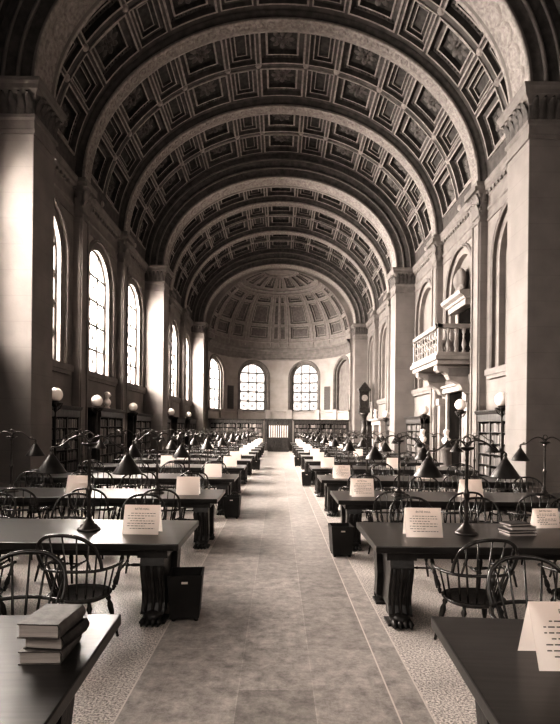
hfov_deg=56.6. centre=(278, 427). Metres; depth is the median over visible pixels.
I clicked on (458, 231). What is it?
trim
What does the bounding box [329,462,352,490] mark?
chair
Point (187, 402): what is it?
trim
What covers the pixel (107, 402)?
bust
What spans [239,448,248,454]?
card
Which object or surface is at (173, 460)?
chair
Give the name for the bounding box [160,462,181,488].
chair
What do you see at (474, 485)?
card
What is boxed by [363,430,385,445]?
desk lamp
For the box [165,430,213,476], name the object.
desk lamp
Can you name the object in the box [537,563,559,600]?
chair
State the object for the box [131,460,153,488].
chair
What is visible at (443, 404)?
surround
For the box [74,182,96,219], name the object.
trim
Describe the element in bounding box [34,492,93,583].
chair
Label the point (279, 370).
wall
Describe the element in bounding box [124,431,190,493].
desk lamp
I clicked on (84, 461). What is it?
chair
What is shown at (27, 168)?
pillar
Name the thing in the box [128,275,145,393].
trim
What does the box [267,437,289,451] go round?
desk
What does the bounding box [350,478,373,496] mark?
card
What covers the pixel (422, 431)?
bust
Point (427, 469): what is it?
desk lamp
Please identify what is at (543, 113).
trim
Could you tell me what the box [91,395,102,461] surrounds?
globe lamp
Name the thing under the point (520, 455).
desk lamp
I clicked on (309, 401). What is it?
window
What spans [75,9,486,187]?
arch
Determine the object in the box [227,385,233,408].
air vent
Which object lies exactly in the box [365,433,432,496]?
desk lamp
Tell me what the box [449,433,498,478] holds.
desk lamp
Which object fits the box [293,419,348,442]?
bookcase
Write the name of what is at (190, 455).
chair
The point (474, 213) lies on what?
trim
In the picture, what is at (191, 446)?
table
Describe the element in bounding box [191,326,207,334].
trim
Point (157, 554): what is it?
table
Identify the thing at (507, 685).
table
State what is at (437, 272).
pilaster
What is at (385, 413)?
globe lamp
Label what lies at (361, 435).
desk lamp
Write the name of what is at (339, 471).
card
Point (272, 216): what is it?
ceiling
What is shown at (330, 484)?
table
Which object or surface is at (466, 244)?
trim
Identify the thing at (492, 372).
trim
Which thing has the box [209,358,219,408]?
window
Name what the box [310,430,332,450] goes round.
desk lamp
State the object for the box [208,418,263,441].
bookcase
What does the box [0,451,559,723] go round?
floor
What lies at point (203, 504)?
table
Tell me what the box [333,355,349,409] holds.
niche
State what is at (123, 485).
chair
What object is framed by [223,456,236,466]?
card
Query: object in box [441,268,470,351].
surround
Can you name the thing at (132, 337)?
window
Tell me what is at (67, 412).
bookcase
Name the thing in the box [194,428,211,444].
desk lamp
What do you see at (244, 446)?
card
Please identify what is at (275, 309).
ceiling
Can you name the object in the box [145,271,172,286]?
trim
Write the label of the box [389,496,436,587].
chair
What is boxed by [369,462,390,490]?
chair
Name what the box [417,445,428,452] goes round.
pedestal
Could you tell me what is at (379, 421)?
shelf
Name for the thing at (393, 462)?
card
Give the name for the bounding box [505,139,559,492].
pillar
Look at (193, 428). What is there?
desk lamp
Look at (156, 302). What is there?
pillar
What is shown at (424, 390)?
trim
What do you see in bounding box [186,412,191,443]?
globe lamp
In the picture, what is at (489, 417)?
bookcase
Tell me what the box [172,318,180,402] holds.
trim
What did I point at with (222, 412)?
trim
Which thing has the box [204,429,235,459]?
desk lamp
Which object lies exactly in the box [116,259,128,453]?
pilaster
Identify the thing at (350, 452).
chair
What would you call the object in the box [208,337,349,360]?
trim
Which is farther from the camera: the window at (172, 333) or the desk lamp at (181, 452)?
the window at (172, 333)
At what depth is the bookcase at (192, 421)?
37.73 m
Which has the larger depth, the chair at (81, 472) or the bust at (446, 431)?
the bust at (446, 431)
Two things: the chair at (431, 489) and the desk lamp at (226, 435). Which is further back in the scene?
the desk lamp at (226, 435)
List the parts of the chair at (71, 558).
leg, arm rail, leg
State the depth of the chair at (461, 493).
7.26 m
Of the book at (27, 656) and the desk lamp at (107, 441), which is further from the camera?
the desk lamp at (107, 441)
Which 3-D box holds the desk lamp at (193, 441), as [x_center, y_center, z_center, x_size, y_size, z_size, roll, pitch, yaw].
[-1.986,0.557,14.640,1.104,1.025,0.304,1,0,3]
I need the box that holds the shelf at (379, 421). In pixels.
[369,418,385,424]
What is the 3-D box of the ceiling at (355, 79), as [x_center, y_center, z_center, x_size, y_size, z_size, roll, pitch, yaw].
[0.119,-11.324,20.180,14.254,6.110,4.113,1,0,0]
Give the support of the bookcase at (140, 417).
on the floor
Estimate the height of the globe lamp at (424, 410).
2.880 m
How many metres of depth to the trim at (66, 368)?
16.97 m
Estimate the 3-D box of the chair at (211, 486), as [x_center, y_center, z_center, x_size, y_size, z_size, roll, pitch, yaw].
[-1.654,1.335,12.528,0.627,1.002,0.550,1,0,9]
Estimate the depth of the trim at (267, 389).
47.57 m
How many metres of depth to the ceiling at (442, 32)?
16.76 m
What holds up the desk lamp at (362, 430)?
on the table at (325, 450)
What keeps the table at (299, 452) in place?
on the floor
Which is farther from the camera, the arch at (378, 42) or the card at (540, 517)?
the arch at (378, 42)
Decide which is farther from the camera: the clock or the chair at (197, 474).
the clock
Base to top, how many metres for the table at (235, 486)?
0.760 m
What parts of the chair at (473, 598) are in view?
arm post, leg, leg, arm rail, seat, leg, arm post, leg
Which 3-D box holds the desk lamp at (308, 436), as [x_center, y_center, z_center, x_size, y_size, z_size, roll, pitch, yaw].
[1.974,0.598,26.880,1.104,1.025,0.304,1,0,-1]
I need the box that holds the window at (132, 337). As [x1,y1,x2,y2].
[128,285,136,383]
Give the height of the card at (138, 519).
0.287 m
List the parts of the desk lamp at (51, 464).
lamp shade, arm, stem, arm, lamp shade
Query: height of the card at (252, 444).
0.287 m
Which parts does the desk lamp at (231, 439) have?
lamp shade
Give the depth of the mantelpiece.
33.55 m
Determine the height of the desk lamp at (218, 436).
1.025 m
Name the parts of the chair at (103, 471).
arm rail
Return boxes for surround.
[436,384,469,466]
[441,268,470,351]
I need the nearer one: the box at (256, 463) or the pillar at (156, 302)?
the box at (256, 463)
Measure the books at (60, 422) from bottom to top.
2.060 m
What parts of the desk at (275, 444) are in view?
panel, panel, panel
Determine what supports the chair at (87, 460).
on the floor
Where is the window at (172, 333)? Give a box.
[172,333,173,395]
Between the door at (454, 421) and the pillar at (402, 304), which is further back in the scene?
the pillar at (402, 304)
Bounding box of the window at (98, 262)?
[88,251,105,374]
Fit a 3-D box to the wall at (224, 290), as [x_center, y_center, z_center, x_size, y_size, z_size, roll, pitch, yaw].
[0.073,-6.950,42.030,18.000,17.600,0.001,1,0,0]
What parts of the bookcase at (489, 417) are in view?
cornice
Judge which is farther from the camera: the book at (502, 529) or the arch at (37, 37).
the arch at (37, 37)
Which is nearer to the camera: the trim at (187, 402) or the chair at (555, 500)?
the chair at (555, 500)
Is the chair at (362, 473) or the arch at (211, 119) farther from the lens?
the arch at (211, 119)
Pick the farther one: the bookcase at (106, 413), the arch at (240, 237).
the arch at (240, 237)
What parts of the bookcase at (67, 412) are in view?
cornice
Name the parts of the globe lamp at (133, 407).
globe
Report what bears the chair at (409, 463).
on the floor
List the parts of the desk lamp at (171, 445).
lamp shade, stem, lamp shade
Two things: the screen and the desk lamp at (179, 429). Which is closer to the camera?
the desk lamp at (179, 429)
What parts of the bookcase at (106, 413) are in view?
cornice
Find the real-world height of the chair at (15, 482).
1.002 m
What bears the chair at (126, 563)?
on the floor
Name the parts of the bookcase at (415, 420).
cornice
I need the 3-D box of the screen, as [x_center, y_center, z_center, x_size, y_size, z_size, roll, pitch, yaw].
[-0.006,0.550,42.410,2.300,2.600,0.420,1,0,0]
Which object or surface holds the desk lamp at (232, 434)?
on the table at (215, 449)
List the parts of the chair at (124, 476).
leg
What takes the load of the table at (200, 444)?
on the floor
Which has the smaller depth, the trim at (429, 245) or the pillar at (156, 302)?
the trim at (429, 245)
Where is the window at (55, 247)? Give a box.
[53,233,56,359]
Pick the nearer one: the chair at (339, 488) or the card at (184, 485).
the card at (184, 485)
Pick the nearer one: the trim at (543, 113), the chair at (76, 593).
the chair at (76, 593)
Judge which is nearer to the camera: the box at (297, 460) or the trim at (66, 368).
the trim at (66, 368)
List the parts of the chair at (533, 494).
arm rail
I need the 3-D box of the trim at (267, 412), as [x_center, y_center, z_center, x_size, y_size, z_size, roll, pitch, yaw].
[-0.968,-1.210,47.559,0.517,0.900,0.200,1,0,-10]
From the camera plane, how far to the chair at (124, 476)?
9.55 m
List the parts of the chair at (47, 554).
arm rail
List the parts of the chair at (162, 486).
seat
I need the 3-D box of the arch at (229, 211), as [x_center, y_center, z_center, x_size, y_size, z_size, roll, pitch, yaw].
[0.117,-11.209,32.013,14.000,5.880,0.620,1,0,0]
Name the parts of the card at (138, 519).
panel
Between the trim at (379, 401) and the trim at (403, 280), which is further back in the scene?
the trim at (379, 401)
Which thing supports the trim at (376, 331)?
attached to the wall at (462, 259)
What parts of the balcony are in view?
corner post, carved panel, corner post, handrail, carved panel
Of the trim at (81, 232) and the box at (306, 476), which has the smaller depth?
the box at (306, 476)
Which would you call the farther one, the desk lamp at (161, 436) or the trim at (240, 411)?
the trim at (240, 411)
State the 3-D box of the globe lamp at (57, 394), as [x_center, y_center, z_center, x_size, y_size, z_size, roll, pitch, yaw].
[-6.054,0.347,14.100,0.420,2.880,0.420,1,0,0]
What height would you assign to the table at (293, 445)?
0.760 m
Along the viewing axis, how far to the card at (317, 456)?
17.57 m
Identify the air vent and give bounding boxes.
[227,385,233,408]
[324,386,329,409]
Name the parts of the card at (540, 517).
panel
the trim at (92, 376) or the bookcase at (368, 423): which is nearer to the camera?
the trim at (92, 376)
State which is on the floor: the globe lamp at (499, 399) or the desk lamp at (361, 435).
the globe lamp at (499, 399)
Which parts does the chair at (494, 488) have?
arm rail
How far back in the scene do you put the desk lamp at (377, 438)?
20.71 m
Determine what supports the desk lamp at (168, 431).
on the table at (250, 456)
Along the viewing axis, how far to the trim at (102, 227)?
16.95 m
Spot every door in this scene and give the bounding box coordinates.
[449,392,461,466]
[459,307,470,351]
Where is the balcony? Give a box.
[410,323,469,397]
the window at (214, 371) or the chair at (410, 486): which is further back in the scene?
the window at (214, 371)
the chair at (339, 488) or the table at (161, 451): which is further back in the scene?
the table at (161, 451)
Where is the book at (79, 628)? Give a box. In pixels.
[23,617,88,650]
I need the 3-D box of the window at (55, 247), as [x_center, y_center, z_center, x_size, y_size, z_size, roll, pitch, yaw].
[-7.204,-4.458,15.447,0.139,4.905,2.690,1,0,0]
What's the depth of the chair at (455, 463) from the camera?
13.34 m
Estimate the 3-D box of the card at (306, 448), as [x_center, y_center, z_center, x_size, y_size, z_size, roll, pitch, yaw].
[1.357,0.961,23.701,0.370,0.287,0.172,1,0,-2]
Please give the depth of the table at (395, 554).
4.99 m
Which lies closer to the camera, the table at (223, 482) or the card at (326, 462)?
the table at (223, 482)
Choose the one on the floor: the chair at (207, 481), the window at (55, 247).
the chair at (207, 481)
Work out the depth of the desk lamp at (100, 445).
11.55 m
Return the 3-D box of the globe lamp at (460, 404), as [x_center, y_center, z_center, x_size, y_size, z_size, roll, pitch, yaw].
[6.045,0.473,17.300,0.420,2.880,0.420,1,0,0]
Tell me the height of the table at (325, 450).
0.760 m
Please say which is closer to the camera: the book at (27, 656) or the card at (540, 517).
the book at (27, 656)
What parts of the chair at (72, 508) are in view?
arm rail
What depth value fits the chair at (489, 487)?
9.52 m
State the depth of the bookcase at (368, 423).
37.73 m
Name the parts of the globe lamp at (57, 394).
globe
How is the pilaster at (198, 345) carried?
attached to the wall at (61, 381)
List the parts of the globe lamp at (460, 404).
globe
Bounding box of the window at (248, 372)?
[240,364,265,410]
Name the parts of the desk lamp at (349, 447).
lamp shade, stem, lamp shade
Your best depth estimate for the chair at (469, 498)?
6.54 m
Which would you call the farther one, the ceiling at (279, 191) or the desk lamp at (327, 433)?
the ceiling at (279, 191)
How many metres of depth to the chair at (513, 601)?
3.50 m
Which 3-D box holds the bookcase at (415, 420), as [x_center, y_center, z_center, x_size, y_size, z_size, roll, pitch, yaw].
[6.623,0.689,24.913,0.560,2.460,2.900,1,0,0]
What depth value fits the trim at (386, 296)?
31.88 m
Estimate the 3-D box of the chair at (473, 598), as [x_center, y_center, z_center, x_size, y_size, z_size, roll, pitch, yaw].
[1.649,1.370,4.352,0.627,1.002,0.550,1,0,-7]
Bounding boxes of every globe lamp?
[52,388,62,487]
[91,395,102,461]
[128,403,137,440]
[168,409,174,437]
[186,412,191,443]
[382,411,388,437]
[420,406,428,442]
[455,399,466,466]
[494,392,505,491]
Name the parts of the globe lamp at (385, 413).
globe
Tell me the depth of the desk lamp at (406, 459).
17.68 m
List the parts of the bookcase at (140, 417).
cornice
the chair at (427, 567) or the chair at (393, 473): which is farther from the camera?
the chair at (393, 473)
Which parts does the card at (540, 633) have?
panel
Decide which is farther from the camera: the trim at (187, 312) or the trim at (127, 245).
the trim at (187, 312)
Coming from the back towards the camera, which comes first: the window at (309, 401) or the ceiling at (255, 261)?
the window at (309, 401)
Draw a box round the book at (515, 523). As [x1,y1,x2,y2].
[498,520,530,526]
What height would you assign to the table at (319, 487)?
0.760 m
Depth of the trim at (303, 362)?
47.46 m
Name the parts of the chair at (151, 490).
arm rail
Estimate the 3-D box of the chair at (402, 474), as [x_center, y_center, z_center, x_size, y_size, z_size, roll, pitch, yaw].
[2.573,1.379,10.447,0.627,1.002,0.550,1,0,6]
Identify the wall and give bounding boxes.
[52,201,190,417]
[172,269,352,440]
[207,338,350,441]
[367,205,507,420]
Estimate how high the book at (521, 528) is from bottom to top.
0.040 m
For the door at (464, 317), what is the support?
attached to the surround at (460, 301)
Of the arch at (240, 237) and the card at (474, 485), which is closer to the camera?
the card at (474, 485)
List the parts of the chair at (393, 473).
seat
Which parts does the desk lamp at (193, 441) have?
lamp shade, lamp shade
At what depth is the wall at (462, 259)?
17.43 m
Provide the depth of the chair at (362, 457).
15.72 m
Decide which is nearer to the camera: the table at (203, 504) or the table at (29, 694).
the table at (29, 694)
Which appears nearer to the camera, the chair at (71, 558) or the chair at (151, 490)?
the chair at (71, 558)
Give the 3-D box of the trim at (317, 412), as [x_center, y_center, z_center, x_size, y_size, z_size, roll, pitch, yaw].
[3.487,-1.163,46.448,0.517,0.900,0.200,1,0,38]
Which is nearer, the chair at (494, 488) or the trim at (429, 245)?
the chair at (494, 488)
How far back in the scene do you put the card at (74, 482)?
8.43 m
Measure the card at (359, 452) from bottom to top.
0.287 m
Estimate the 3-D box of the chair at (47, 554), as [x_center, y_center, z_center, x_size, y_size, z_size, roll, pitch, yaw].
[-1.677,1.335,3.298,0.627,1.002,0.550,1,0,-6]
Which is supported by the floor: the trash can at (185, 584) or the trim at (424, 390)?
the trash can at (185, 584)
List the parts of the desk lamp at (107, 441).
lamp shade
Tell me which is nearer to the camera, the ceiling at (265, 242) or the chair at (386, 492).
the chair at (386, 492)
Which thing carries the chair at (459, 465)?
on the floor
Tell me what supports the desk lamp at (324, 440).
on the table at (309, 461)
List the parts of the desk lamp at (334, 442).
lamp shade, lamp shade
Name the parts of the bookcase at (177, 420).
cornice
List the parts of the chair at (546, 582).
arm post, arm rail, seat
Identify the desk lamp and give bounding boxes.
[0,429,45,492]
[36,432,141,531]
[59,429,106,474]
[104,429,141,458]
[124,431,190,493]
[138,429,165,458]
[158,429,181,453]
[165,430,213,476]
[172,429,193,441]
[183,428,203,446]
[188,431,226,463]
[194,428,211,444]
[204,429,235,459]
[215,429,241,454]
[224,429,246,450]
[230,429,249,447]
[303,430,320,444]
[306,430,326,447]
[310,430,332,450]
[314,430,341,455]
[321,431,351,460]
[329,431,366,465]
[342,432,391,477]
[345,430,362,447]
[353,430,372,448]
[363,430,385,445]
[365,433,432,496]
[375,432,397,456]
[390,431,421,461]
[413,436,520,535]
[414,432,452,461]
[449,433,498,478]
[510,435,559,497]
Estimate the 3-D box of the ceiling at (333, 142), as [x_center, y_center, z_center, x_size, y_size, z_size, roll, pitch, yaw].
[0.119,-11.324,24.776,14.254,6.110,3.838,1,0,0]
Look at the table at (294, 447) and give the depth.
29.39 m
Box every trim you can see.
[0,76,208,339]
[0,90,61,139]
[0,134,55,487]
[52,192,73,374]
[72,214,89,470]
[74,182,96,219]
[88,238,117,386]
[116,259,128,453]
[118,235,134,261]
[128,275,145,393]
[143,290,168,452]
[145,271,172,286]
[168,310,172,440]
[170,293,176,310]
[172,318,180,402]
[179,325,185,417]
[181,310,188,325]
[185,331,191,405]
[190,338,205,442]
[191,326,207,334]
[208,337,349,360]
[208,354,224,408]
[208,408,349,420]
[219,408,224,418]
[237,409,242,418]
[238,360,269,410]
[265,410,270,418]
[286,410,291,418]
[288,360,319,409]
[315,410,320,419]
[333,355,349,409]
[333,409,337,419]
[351,81,559,341]
[351,328,367,335]
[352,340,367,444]
[367,333,372,406]
[370,312,378,326]
[372,327,378,418]
[376,320,386,404]
[383,295,390,312]
[386,314,390,439]
[388,274,415,288]
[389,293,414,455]
[411,278,430,396]
[426,238,442,264]
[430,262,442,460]
[443,242,470,385]
[464,186,487,222]
[469,218,487,469]
[484,197,507,379]
[501,95,559,144]
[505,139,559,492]
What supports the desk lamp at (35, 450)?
on the table at (203, 504)
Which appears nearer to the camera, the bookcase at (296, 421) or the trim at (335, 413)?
the bookcase at (296, 421)
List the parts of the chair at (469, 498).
leg, arm rail, leg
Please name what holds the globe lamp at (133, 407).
on the floor
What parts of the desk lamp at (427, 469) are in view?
lamp shade, arm, stem, arm, lamp shade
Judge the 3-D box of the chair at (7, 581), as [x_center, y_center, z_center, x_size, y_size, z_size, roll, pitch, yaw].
[-2.572,1.325,4.273,0.627,1.002,0.550,1,0,4]
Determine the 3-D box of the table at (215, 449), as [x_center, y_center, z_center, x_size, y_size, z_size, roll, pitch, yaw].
[-3.185,1.437,26.852,4.500,0.760,1.317,1,0,0]
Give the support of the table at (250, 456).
on the floor
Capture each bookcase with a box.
[52,405,82,487]
[87,407,125,472]
[127,413,152,452]
[167,418,170,449]
[171,417,185,445]
[185,419,196,445]
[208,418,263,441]
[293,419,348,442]
[360,420,371,447]
[404,416,429,456]
[474,410,504,491]
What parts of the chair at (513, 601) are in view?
arm rail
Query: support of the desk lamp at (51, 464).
on the table at (157, 554)
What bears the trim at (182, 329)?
attached to the wall at (61, 381)
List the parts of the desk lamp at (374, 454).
lamp shade, arm, stem, arm, lamp shade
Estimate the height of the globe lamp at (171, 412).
2.880 m
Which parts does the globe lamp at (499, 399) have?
globe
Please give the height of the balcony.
2.435 m
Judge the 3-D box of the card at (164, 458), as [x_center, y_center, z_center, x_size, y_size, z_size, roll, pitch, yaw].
[-3.114,0.914,14.588,0.370,0.287,0.172,1,0,0]
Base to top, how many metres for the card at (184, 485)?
0.287 m
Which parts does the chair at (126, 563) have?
leg, leg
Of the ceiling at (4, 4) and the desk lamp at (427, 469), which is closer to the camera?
the desk lamp at (427, 469)
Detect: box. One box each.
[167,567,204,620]
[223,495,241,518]
[253,460,259,469]
[294,457,300,466]
[302,472,311,485]
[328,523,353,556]
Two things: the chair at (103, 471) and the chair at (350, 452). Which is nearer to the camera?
the chair at (103, 471)
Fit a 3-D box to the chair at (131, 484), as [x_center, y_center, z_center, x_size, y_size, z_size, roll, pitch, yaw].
[-2.695,1.324,10.450,0.627,1.002,0.550,1,0,-3]
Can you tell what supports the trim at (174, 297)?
attached to the wall at (61, 381)
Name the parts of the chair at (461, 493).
arm rail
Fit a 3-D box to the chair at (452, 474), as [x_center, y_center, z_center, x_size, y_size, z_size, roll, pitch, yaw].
[3.562,1.390,10.519,0.627,1.002,0.550,1,0,5]
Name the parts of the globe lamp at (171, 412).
globe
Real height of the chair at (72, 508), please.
1.002 m
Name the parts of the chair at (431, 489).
seat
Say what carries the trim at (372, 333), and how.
attached to the wall at (462, 259)
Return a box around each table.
[0,487,225,548]
[0,518,198,626]
[0,614,120,723]
[21,472,238,514]
[77,463,246,494]
[113,457,251,483]
[141,453,255,474]
[158,450,258,468]
[171,448,260,459]
[186,446,262,459]
[191,444,263,456]
[293,445,357,456]
[294,447,371,456]
[296,449,380,456]
[298,451,397,469]
[301,455,414,475]
[304,459,442,484]
[309,465,478,496]
[317,475,534,518]
[330,491,559,550]
[356,522,559,629]
[431,616,559,723]
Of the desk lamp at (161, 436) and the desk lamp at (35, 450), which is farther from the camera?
the desk lamp at (161, 436)
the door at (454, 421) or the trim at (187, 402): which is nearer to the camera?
the door at (454, 421)
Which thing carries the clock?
on the floor
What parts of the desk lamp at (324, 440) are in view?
lamp shade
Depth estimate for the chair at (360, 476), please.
9.59 m
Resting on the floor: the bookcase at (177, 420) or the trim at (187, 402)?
the bookcase at (177, 420)
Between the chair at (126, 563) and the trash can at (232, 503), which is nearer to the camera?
the chair at (126, 563)
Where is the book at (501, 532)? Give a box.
[498,530,536,536]
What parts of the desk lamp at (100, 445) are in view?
lamp shade, stem, lamp shade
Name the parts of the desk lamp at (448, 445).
lamp shade, lamp shade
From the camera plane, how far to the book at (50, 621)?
2.41 m
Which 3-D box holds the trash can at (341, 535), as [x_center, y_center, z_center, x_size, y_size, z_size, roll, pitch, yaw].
[0.913,1.640,7.617,0.330,0.440,0.336,1,0,-4]
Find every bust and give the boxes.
[104,392,110,407]
[419,429,425,443]
[442,429,450,443]
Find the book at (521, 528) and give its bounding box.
[502,525,536,530]
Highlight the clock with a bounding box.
[357,382,370,445]
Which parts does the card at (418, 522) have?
panel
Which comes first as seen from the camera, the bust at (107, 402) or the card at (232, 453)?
the card at (232, 453)
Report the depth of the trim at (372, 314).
36.39 m
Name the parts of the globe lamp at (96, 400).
globe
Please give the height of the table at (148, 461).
0.760 m
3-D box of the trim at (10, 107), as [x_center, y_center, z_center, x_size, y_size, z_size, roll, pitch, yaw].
[-6.249,-7.746,13.080,1.240,0.500,1.650,1,0,0]
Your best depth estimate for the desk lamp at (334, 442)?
14.59 m
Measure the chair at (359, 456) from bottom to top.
1.003 m
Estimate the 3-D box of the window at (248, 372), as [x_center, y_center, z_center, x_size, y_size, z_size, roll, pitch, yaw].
[-2.382,-3.717,47.435,2.588,4.404,0.139,1,0,-24]
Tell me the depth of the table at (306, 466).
20.22 m
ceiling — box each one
[0,0,559,27]
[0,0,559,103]
[55,0,507,176]
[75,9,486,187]
[91,32,470,229]
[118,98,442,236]
[130,114,430,263]
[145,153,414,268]
[169,187,390,269]
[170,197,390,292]
[173,206,386,306]
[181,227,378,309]
[187,235,372,319]
[191,249,367,322]
[208,270,350,348]
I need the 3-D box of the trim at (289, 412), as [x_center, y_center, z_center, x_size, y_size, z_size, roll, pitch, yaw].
[0.993,-1.190,47.559,0.517,0.900,0.200,1,0,10]
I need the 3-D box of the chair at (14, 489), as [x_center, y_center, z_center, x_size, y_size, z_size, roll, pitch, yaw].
[-3.615,1.315,7.330,0.627,1.002,0.550,1,0,-4]
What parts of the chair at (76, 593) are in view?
arm post, seat, arm rail, leg, leg, arm post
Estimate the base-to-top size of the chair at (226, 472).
1.002 m
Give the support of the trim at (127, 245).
attached to the wall at (61, 381)
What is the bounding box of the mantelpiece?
[369,418,385,449]
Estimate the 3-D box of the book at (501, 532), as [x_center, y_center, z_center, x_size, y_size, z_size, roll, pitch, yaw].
[2.508,1.101,5.466,0.300,0.030,0.232,1,0,-6]
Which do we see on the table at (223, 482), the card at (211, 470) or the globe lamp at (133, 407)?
the card at (211, 470)
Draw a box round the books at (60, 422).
[52,418,420,472]
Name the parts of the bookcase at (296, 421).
cornice, panel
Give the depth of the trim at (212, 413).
46.73 m
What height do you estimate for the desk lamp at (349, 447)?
1.025 m
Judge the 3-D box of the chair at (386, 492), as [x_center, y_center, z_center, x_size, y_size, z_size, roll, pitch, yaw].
[1.590,1.369,7.453,0.627,1.002,0.550,1,0,-3]
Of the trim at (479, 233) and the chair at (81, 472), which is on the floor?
the chair at (81, 472)
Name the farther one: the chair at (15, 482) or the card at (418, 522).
the chair at (15, 482)
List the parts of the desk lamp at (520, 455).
lamp shade, arm, stem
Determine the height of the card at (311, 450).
0.287 m
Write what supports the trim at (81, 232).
attached to the wall at (61, 381)
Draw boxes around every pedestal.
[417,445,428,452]
[439,447,451,475]
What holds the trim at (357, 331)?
attached to the wall at (462, 259)
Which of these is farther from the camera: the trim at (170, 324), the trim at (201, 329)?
the trim at (201, 329)
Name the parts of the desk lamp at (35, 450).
stem, arm, lamp shade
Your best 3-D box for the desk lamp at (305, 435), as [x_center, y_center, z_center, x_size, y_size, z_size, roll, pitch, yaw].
[1.974,0.598,29.940,1.104,1.025,0.304,1,0,1]
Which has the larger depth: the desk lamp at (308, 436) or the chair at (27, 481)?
the desk lamp at (308, 436)
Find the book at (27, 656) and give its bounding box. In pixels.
[18,634,81,664]
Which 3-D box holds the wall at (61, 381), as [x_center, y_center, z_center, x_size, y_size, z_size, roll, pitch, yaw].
[-7.083,-3.524,18.490,0.340,10.600,45.980,1,0,0]
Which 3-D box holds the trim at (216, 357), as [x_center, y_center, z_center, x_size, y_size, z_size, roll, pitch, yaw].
[-5.426,-3.934,43.882,0.637,4.613,3.115,1,0,19]
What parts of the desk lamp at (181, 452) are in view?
lamp shade, arm, stem, arm, lamp shade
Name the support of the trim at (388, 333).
attached to the wall at (462, 259)
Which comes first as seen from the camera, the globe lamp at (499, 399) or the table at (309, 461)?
the globe lamp at (499, 399)
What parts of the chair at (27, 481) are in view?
arm rail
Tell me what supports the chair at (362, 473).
on the floor
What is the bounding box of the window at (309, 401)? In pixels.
[292,364,317,410]
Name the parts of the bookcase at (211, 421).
cornice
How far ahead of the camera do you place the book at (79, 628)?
2.40 m
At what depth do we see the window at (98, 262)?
20.58 m
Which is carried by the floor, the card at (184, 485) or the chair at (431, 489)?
the chair at (431, 489)
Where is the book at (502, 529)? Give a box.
[496,527,533,533]
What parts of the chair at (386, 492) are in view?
arm rail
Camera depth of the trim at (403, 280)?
26.63 m
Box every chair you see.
[0,488,49,559]
[0,492,16,571]
[0,550,66,614]
[0,560,16,614]
[7,471,44,518]
[26,469,62,517]
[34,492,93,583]
[35,534,123,636]
[62,471,94,518]
[69,488,117,558]
[76,461,99,487]
[84,460,111,487]
[86,470,118,518]
[116,493,165,584]
[117,473,149,519]
[122,461,144,487]
[130,470,160,488]
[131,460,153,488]
[140,489,184,519]
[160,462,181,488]
[163,460,186,488]
[172,473,204,519]
[182,471,210,517]
[183,455,200,473]
[200,462,222,505]
[209,461,228,488]
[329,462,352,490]
[332,463,353,506]
[342,472,374,521]
[344,452,358,459]
[352,456,371,474]
[356,475,383,521]
[357,457,375,490]
[366,491,411,553]
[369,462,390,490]
[372,464,394,490]
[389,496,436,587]
[390,473,421,520]
[401,463,419,490]
[409,477,439,491]
[414,464,437,491]
[430,538,518,639]
[437,473,469,522]
[441,492,484,562]
[443,463,464,491]
[455,465,476,475]
[459,497,517,587]
[463,476,491,520]
[486,476,522,521]
[487,555,559,618]
[507,493,558,564]
[513,477,542,521]
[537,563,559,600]
[548,498,559,576]
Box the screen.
[264,419,292,450]
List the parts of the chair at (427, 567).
leg, leg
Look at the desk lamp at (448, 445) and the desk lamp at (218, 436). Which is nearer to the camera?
the desk lamp at (448, 445)
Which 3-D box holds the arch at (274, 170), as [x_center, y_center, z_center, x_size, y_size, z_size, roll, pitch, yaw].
[0.117,-11.209,27.280,14.000,5.881,1.270,1,0,0]
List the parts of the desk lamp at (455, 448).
lamp shade, stem, lamp shade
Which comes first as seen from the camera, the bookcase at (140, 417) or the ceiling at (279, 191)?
the bookcase at (140, 417)
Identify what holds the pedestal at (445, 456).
on the floor
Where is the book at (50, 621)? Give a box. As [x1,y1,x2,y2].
[17,603,85,639]
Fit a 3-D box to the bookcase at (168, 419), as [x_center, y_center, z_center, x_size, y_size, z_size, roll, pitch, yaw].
[-6.636,0.550,29.647,0.560,2.460,2.900,1,0,0]
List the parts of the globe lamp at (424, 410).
globe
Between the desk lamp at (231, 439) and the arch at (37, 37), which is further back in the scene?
the desk lamp at (231, 439)
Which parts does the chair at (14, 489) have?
arm rail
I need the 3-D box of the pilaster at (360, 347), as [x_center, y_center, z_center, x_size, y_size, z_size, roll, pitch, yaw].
[6.668,-3.130,41.480,1.530,10.100,1.330,1,0,0]
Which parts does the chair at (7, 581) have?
leg, arm rail, arm post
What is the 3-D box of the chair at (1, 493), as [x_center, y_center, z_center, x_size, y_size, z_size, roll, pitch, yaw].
[-3.554,1.315,6.339,0.627,1.002,0.550,1,0,-3]
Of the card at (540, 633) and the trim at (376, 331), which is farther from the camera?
the trim at (376, 331)
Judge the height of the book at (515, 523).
0.028 m
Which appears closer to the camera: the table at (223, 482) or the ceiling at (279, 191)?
the table at (223, 482)
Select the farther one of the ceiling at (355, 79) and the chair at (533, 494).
the ceiling at (355, 79)
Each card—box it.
[65,475,87,493]
[122,505,161,534]
[160,455,174,465]
[176,477,199,494]
[204,464,221,476]
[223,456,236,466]
[230,451,240,459]
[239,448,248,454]
[243,445,250,451]
[247,443,254,448]
[304,446,311,451]
[310,449,319,455]
[313,452,323,460]
[321,457,333,467]
[333,465,350,478]
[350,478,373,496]
[353,449,362,455]
[386,458,400,467]
[403,507,442,537]
[458,479,483,497]
[518,601,559,670]
[530,508,559,527]
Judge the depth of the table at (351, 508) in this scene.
8.05 m
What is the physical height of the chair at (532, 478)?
1.002 m
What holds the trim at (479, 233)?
attached to the wall at (462, 259)

